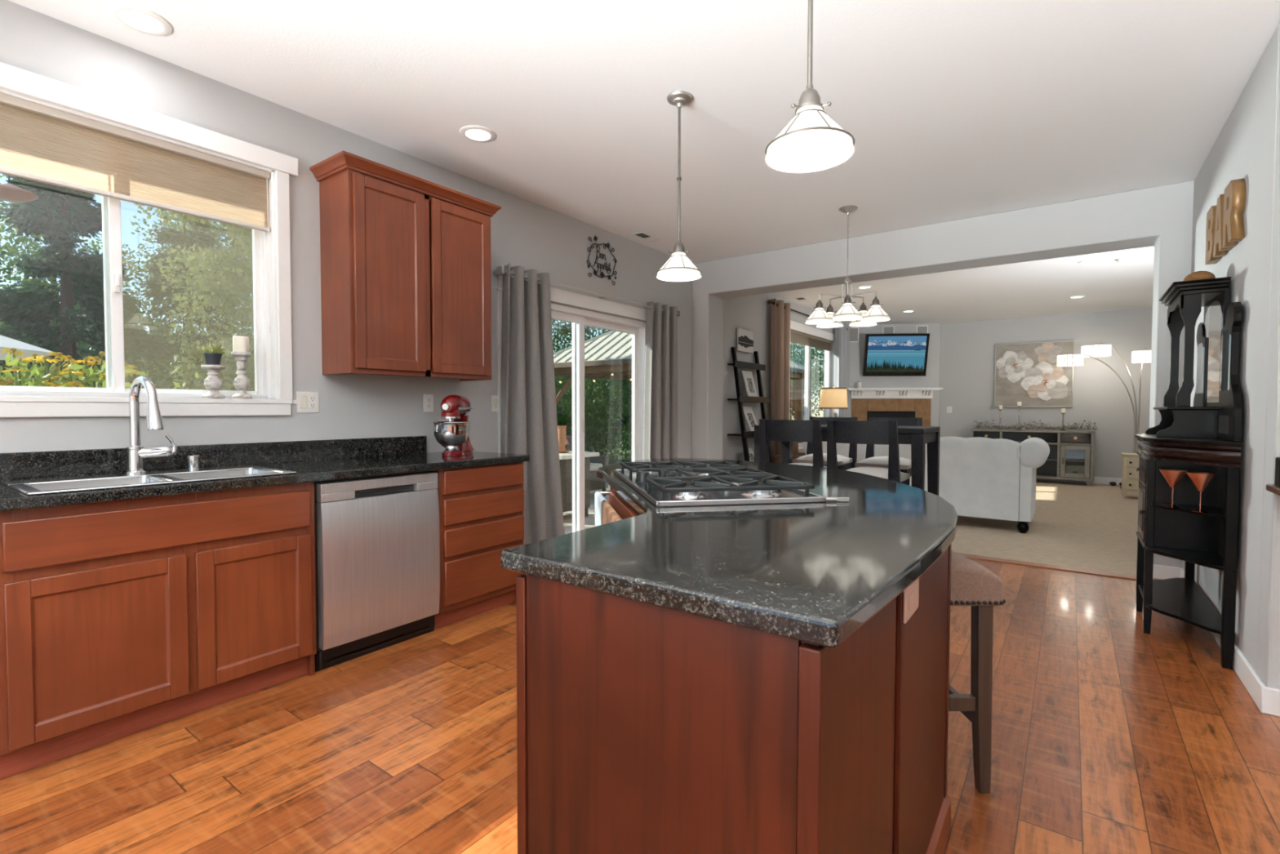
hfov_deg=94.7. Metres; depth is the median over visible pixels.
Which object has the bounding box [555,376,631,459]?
shrub
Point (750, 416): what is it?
print
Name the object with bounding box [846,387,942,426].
fireplace
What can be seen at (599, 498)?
kitchen towel
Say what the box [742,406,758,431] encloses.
framed picture
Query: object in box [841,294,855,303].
socket
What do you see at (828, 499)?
gas lighter
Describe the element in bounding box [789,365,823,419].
shrub
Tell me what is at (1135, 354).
arc floor lamp
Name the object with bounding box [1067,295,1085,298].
recessed light
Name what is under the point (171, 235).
tree
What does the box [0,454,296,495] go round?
sink
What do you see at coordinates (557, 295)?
trim
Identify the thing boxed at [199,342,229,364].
potted succulent
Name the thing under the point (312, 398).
receptacle
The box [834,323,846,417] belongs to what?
window curtain
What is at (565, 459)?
table
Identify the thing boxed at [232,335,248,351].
pillar candle
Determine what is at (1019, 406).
candlestick
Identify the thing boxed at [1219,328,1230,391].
mirror
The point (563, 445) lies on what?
terracotta chiminea
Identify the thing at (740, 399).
ladder shelf
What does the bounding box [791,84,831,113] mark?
socket
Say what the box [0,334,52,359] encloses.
patio umbrella
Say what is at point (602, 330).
leafy tree
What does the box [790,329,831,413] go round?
window blind
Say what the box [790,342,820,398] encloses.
leafy tree
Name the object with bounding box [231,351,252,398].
candle holder
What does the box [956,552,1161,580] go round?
trim
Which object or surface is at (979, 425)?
flower garland
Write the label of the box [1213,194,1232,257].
decorative letter
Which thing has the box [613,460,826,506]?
gas cooktop
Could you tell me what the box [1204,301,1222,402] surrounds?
mirror
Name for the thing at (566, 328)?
leafy tree
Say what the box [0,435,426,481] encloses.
backsplash
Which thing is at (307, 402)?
outlet plate
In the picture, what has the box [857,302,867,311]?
socket
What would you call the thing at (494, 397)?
switch plate
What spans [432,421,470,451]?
bowl
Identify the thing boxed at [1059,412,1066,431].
candlestick
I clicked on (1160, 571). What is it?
baseboard
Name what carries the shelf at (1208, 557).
attached to the display cabinet at (1206, 436)
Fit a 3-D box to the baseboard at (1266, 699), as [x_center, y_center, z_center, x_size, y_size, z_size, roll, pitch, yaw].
[3.848,1.069,2.655,1.870,0.105,2.183,1,2,36]
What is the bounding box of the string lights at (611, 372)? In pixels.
[555,372,631,382]
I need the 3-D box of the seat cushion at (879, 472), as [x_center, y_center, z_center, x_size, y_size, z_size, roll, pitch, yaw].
[1.493,0.299,3.805,0.380,0.075,0.400,1,2,36]
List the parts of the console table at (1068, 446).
drawer, drawer, panel, drawer, door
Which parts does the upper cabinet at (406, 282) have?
door, crown, door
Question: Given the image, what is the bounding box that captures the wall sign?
[586,235,617,284]
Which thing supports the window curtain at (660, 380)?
hanging from the curtain rod at (500, 270)
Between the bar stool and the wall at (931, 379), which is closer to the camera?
the bar stool
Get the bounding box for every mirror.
[1195,342,1204,393]
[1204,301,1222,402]
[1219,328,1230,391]
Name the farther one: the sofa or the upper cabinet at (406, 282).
the sofa
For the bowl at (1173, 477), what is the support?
on the martini glass at (1173, 477)
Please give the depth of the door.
5.05 m
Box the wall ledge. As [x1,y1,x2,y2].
[1266,484,1279,495]
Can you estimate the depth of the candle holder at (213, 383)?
2.81 m
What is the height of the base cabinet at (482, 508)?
0.876 m
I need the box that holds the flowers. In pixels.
[0,347,199,389]
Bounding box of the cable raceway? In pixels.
[292,400,297,404]
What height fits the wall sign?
0.378 m
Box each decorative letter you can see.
[1204,204,1222,264]
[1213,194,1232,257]
[1222,177,1245,248]
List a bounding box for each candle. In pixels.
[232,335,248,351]
[857,381,861,387]
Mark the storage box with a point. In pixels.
(1070, 468)
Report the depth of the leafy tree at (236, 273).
9.68 m
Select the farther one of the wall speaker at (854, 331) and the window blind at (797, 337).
the wall speaker at (854, 331)
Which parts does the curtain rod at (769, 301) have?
rod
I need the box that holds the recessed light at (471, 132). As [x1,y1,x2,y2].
[459,124,496,142]
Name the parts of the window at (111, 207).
sash, sash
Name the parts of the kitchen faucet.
spout, lever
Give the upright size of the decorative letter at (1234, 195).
0.290 m
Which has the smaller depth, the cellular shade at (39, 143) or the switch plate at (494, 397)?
the cellular shade at (39, 143)
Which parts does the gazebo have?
post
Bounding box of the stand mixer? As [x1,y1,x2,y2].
[432,394,474,456]
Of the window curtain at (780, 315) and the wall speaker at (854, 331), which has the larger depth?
the wall speaker at (854, 331)
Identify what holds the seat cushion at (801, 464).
on the dining chair at (786, 430)
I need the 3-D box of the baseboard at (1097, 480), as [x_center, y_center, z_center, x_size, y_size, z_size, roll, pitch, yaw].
[7.200,0.855,9.585,4.230,0.115,0.015,1,2,36]
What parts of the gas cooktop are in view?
knob, knob, knob, burner, knob, knob, burner, burner, burner, burner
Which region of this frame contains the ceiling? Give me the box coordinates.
[8,0,1279,324]
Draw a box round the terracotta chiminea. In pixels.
[557,425,569,453]
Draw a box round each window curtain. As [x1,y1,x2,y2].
[501,262,564,544]
[643,301,677,459]
[770,297,790,458]
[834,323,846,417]
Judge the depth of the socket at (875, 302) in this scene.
4.45 m
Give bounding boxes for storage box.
[1066,463,1084,474]
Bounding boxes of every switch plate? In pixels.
[491,395,497,411]
[946,406,951,413]
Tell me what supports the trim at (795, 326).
attached to the wall at (530, 235)
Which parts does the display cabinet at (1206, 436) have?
leg, door panel, door, drawer, leg, hutch post, hutch post, leg, cornice, panel, carved panel, leg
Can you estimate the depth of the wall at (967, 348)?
9.61 m
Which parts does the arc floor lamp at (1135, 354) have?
shade frame, arm, arm, arm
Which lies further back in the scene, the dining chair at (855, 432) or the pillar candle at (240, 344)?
the dining chair at (855, 432)
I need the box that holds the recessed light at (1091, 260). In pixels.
[1077,258,1101,263]
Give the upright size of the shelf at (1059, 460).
0.015 m
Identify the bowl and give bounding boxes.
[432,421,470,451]
[1159,468,1187,488]
[1186,471,1217,491]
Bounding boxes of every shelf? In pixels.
[727,346,772,462]
[1046,457,1090,462]
[1135,531,1236,572]
[1137,577,1221,634]
[1151,502,1224,518]
[1153,406,1219,409]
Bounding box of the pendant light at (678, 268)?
[656,90,701,281]
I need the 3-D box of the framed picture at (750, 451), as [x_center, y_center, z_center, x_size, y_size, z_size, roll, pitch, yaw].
[1.377,0.390,7.254,0.145,0.251,0.220,1,2,36]
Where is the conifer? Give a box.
[0,360,24,385]
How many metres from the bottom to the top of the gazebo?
3.288 m
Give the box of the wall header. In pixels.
[691,180,1194,567]
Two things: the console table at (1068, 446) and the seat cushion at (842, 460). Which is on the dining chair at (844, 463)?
the seat cushion at (842, 460)
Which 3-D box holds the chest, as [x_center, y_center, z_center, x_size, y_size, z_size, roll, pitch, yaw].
[6.700,0.660,7.943,0.330,0.596,0.365,1,2,36]
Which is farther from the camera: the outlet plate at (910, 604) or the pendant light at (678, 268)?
the pendant light at (678, 268)
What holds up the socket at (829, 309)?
attached to the chandelier at (823, 318)
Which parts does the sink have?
bowl, air gap cap, bowl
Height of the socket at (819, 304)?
0.068 m
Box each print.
[737,328,753,353]
[746,377,754,392]
[746,413,755,426]
[749,453,754,461]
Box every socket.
[668,240,688,253]
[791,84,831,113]
[813,299,826,308]
[825,304,836,312]
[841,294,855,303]
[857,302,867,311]
[870,296,883,306]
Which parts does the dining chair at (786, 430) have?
leg, backrest, leg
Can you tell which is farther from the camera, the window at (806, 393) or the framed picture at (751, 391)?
the window at (806, 393)
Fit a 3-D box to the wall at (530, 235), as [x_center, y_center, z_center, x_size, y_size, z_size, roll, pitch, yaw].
[-0.084,-0.354,5.624,0.150,2.754,15.300,1,2,36]
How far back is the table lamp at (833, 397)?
8.03 m
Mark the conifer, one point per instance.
(1, 364)
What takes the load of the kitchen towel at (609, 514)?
hanging from the kitchen island
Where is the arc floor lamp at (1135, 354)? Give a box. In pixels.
[1057,342,1151,488]
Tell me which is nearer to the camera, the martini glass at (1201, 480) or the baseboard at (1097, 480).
the martini glass at (1201, 480)
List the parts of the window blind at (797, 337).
lift cord, head rail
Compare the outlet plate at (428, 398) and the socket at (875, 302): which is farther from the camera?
the socket at (875, 302)
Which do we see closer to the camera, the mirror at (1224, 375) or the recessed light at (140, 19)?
the recessed light at (140, 19)
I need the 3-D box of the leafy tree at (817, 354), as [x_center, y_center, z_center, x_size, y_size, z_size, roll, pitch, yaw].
[5.645,-1.851,19.228,5.324,5.227,4.470,-1,2,-35]
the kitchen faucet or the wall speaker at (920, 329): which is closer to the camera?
the kitchen faucet
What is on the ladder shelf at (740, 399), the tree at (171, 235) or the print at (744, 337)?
the print at (744, 337)
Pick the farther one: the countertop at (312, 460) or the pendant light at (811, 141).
the countertop at (312, 460)
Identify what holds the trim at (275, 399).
attached to the wall at (530, 235)
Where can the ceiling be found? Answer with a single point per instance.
(952, 109)
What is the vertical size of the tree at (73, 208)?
5.378 m
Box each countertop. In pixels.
[0,435,529,511]
[501,457,958,648]
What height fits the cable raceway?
0.022 m
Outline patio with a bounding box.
[563,484,610,533]
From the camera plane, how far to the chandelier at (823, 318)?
4.55 m
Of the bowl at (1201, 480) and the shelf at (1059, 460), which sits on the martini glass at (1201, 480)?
the bowl at (1201, 480)
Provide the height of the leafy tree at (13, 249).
6.560 m
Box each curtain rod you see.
[493,266,681,316]
[767,299,847,330]
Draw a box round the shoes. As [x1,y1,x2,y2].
[1109,481,1121,485]
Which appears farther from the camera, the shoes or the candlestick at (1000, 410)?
the candlestick at (1000, 410)
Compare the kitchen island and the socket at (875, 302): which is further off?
the socket at (875, 302)
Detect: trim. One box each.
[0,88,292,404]
[496,275,646,453]
[789,320,835,449]
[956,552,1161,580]
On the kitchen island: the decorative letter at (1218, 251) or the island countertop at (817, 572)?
the island countertop at (817, 572)
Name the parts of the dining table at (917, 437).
leg, leg, leg, leg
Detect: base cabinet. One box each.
[0,481,316,779]
[433,462,524,629]
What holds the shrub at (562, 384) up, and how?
on the lawn
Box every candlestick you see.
[997,408,1002,429]
[1015,405,1022,430]
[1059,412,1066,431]
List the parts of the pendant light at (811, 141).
bulb, lamp shade, rod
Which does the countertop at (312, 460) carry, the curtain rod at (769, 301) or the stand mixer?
the stand mixer
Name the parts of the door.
sliding panel, frame, fixed panel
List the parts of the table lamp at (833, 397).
lamp shade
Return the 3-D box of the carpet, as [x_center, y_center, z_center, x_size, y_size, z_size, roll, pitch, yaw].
[4.834,1.025,7.394,6.063,0.104,6.710,1,2,36]
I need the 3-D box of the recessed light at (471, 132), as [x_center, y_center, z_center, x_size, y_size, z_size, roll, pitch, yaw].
[-0.918,-1.659,3.344,0.200,0.009,0.200,1,2,36]
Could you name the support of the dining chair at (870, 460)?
on the floor
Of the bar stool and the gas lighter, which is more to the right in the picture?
the bar stool
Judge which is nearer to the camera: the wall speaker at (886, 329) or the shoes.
the shoes
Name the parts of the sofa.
rolled arm, arm, rolled arm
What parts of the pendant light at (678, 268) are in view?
lamp shade, rod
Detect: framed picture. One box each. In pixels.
[741,370,757,396]
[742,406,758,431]
[742,448,754,461]
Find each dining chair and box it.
[759,418,826,467]
[792,416,857,470]
[826,419,910,484]
[854,417,922,476]
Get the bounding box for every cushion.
[590,462,602,471]
[790,462,826,467]
[792,453,853,465]
[846,466,910,482]
[854,456,911,469]
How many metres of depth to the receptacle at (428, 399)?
3.76 m
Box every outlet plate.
[296,391,319,413]
[423,394,433,412]
[902,577,919,623]
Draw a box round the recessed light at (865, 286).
[856,284,873,288]
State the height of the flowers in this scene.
1.637 m
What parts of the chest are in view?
leg, drawer, drawer, drawer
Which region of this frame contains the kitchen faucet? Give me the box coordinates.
[124,376,177,474]
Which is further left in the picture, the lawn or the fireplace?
the lawn
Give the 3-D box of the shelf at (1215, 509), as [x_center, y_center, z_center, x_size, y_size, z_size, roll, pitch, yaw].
[2.728,0.414,2.920,0.273,0.014,0.322,1,2,36]
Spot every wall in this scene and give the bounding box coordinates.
[0,0,849,460]
[848,323,941,426]
[939,307,1152,478]
[1182,22,1279,689]
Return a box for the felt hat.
[1183,271,1215,280]
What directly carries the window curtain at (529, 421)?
hanging from the curtain rod at (500, 270)
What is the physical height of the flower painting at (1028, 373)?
1.091 m
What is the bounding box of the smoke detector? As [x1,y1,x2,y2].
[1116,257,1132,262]
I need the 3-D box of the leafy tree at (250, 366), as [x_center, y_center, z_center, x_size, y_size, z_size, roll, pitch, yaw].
[-9.955,-2.609,14.039,4.059,7.012,4.011,0,2,-9]
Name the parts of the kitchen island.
corner post, drawer, panel, corner post, panel, panel, moulding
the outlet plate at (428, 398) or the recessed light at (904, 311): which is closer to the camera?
the outlet plate at (428, 398)
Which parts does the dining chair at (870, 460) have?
leg, seat frame, backrest, leg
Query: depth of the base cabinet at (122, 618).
2.13 m
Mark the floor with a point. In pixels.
(1109, 735)
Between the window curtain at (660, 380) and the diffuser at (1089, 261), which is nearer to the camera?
the window curtain at (660, 380)
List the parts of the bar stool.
seat, nailhead trim, leg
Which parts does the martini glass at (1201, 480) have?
stem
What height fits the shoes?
0.060 m
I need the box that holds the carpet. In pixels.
[951,480,1137,575]
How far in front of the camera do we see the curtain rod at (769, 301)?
8.36 m
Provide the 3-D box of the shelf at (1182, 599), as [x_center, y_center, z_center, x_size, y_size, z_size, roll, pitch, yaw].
[2.946,0.945,3.246,0.285,0.016,1.115,1,2,36]
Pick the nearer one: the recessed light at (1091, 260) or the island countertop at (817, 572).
the island countertop at (817, 572)
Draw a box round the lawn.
[584,431,631,465]
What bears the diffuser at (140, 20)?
attached to the recessed light at (140, 19)
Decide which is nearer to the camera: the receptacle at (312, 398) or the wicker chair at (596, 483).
the receptacle at (312, 398)
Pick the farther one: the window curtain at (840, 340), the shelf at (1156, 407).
the window curtain at (840, 340)
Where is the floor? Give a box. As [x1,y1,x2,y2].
[0,558,1279,853]
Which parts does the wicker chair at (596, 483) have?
backrest, seat, arm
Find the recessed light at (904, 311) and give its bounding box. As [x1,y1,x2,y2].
[901,310,915,312]
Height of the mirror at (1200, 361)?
0.290 m
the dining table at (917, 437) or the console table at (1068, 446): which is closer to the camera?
the dining table at (917, 437)
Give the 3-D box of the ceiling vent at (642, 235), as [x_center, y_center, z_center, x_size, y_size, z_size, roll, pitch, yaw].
[0.062,-1.720,5.341,0.120,0.006,0.300,1,2,36]
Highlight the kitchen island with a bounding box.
[515,487,951,853]
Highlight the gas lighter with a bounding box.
[826,497,848,501]
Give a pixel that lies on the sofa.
(985, 477)
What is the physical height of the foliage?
4.706 m
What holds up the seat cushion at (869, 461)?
on the dining chair at (870, 460)
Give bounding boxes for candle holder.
[200,364,225,398]
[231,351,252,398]
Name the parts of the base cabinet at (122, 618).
door, false drawer, door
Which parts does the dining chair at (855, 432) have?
leg, backrest, leg, seat frame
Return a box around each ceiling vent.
[631,231,661,242]
[793,297,810,302]
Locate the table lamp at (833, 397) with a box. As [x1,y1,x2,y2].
[819,386,848,417]
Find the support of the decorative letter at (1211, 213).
attached to the wall at (1247, 146)
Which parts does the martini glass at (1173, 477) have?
stem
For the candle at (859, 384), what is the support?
on the fireplace
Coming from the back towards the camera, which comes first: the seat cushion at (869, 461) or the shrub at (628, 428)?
the shrub at (628, 428)
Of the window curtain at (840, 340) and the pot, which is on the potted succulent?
the pot
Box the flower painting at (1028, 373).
[993,339,1074,407]
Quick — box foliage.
[0,311,631,435]
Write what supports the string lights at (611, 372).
hanging from the gazebo
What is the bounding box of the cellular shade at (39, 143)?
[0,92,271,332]
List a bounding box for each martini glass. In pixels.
[1159,468,1187,507]
[1186,471,1217,512]
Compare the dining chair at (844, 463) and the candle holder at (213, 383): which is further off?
the dining chair at (844, 463)
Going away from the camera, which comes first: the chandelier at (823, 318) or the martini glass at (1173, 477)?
the martini glass at (1173, 477)
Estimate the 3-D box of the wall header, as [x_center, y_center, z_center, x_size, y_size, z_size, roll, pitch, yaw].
[2.273,-0.342,5.327,4.008,2.754,0.342,1,2,36]
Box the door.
[551,302,646,532]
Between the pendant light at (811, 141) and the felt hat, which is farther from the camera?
the felt hat
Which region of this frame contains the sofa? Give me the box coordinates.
[802,436,1049,533]
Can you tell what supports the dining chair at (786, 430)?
on the floor
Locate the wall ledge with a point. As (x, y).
(1273, 488)
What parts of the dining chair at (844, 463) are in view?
leg, backrest, seat frame, leg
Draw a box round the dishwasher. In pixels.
[314,470,439,671]
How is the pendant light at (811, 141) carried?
hanging from the ceiling
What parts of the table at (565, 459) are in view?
leg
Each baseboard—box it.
[1035,476,1121,484]
[1152,564,1179,579]
[1179,567,1279,716]
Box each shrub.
[554,375,572,422]
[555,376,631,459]
[584,379,631,459]
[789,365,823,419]
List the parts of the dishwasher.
toe panel, pocket handle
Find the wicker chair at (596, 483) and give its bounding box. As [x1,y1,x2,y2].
[566,435,608,496]
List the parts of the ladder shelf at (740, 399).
shelf, rail, shelf, shelf, rail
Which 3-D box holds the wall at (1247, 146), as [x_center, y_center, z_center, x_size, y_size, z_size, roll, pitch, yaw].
[3.937,-0.256,2.635,1.955,2.754,2.290,1,2,36]
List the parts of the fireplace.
firebox frame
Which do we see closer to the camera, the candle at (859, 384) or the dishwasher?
the dishwasher
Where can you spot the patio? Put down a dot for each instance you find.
(589, 522)
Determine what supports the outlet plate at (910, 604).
attached to the kitchen island
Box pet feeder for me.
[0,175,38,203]
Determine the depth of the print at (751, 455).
7.25 m
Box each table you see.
[559,450,599,517]
[754,424,940,495]
[969,428,1095,485]
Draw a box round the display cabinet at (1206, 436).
[1134,276,1243,669]
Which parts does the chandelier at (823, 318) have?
lamp shade, lamp shade, arm, arm, stem, lamp shade, chain, lamp shade, arm, lamp shade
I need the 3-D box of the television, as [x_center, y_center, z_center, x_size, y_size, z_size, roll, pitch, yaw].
[4.615,-1.301,10.665,1.090,0.754,0.274,0,2,6]
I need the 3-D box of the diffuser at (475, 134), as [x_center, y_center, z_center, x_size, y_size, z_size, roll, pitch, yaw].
[-0.918,-1.659,3.344,0.142,0.001,0.142,1,2,36]
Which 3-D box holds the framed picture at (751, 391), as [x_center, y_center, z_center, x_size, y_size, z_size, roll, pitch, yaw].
[1.368,-0.522,7.334,0.108,0.350,0.260,1,2,36]
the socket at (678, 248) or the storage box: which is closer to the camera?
the socket at (678, 248)
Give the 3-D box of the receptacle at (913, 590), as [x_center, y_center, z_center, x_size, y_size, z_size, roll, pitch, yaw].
[0.572,0.359,1.234,0.002,0.033,0.068,1,2,36]
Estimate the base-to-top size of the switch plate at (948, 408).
0.115 m
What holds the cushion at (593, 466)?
on the wicker chair at (596, 483)
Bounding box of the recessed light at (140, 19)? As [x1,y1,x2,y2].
[107,2,173,35]
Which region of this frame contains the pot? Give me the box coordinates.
[203,352,222,364]
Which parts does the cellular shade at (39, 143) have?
head rail, rail, pull cord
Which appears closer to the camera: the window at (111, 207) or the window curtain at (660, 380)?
the window at (111, 207)
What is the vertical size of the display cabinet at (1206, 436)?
1.856 m
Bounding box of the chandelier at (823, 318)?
[805,205,890,328]
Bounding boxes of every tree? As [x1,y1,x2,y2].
[0,173,183,389]
[0,174,199,389]
[122,209,254,391]
[124,212,251,391]
[133,203,253,390]
[551,319,609,417]
[570,325,631,422]
[789,342,824,420]
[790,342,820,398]
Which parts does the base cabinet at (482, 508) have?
drawer, drawer, drawer, drawer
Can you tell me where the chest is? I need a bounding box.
[1120,452,1139,498]
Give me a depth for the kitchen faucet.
2.44 m
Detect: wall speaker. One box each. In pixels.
[849,327,858,342]
[883,325,894,333]
[916,325,928,333]
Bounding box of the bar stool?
[948,550,1005,793]
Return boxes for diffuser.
[118,9,163,31]
[465,128,490,139]
[1081,260,1097,262]
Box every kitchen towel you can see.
[594,491,607,526]
[601,501,622,524]
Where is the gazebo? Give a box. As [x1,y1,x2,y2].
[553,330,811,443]
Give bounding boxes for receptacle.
[309,395,315,408]
[426,397,431,408]
[909,586,916,610]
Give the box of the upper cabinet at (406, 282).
[309,150,501,381]
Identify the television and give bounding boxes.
[862,333,929,376]
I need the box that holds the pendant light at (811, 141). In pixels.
[764,0,854,173]
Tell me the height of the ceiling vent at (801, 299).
0.006 m
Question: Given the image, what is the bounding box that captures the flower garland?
[973,419,1098,430]
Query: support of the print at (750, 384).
attached to the framed picture at (751, 391)
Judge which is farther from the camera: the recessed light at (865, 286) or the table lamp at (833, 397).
the table lamp at (833, 397)
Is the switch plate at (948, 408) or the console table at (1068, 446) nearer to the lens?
the console table at (1068, 446)
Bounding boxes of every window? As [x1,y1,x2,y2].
[0,195,271,399]
[798,345,830,446]

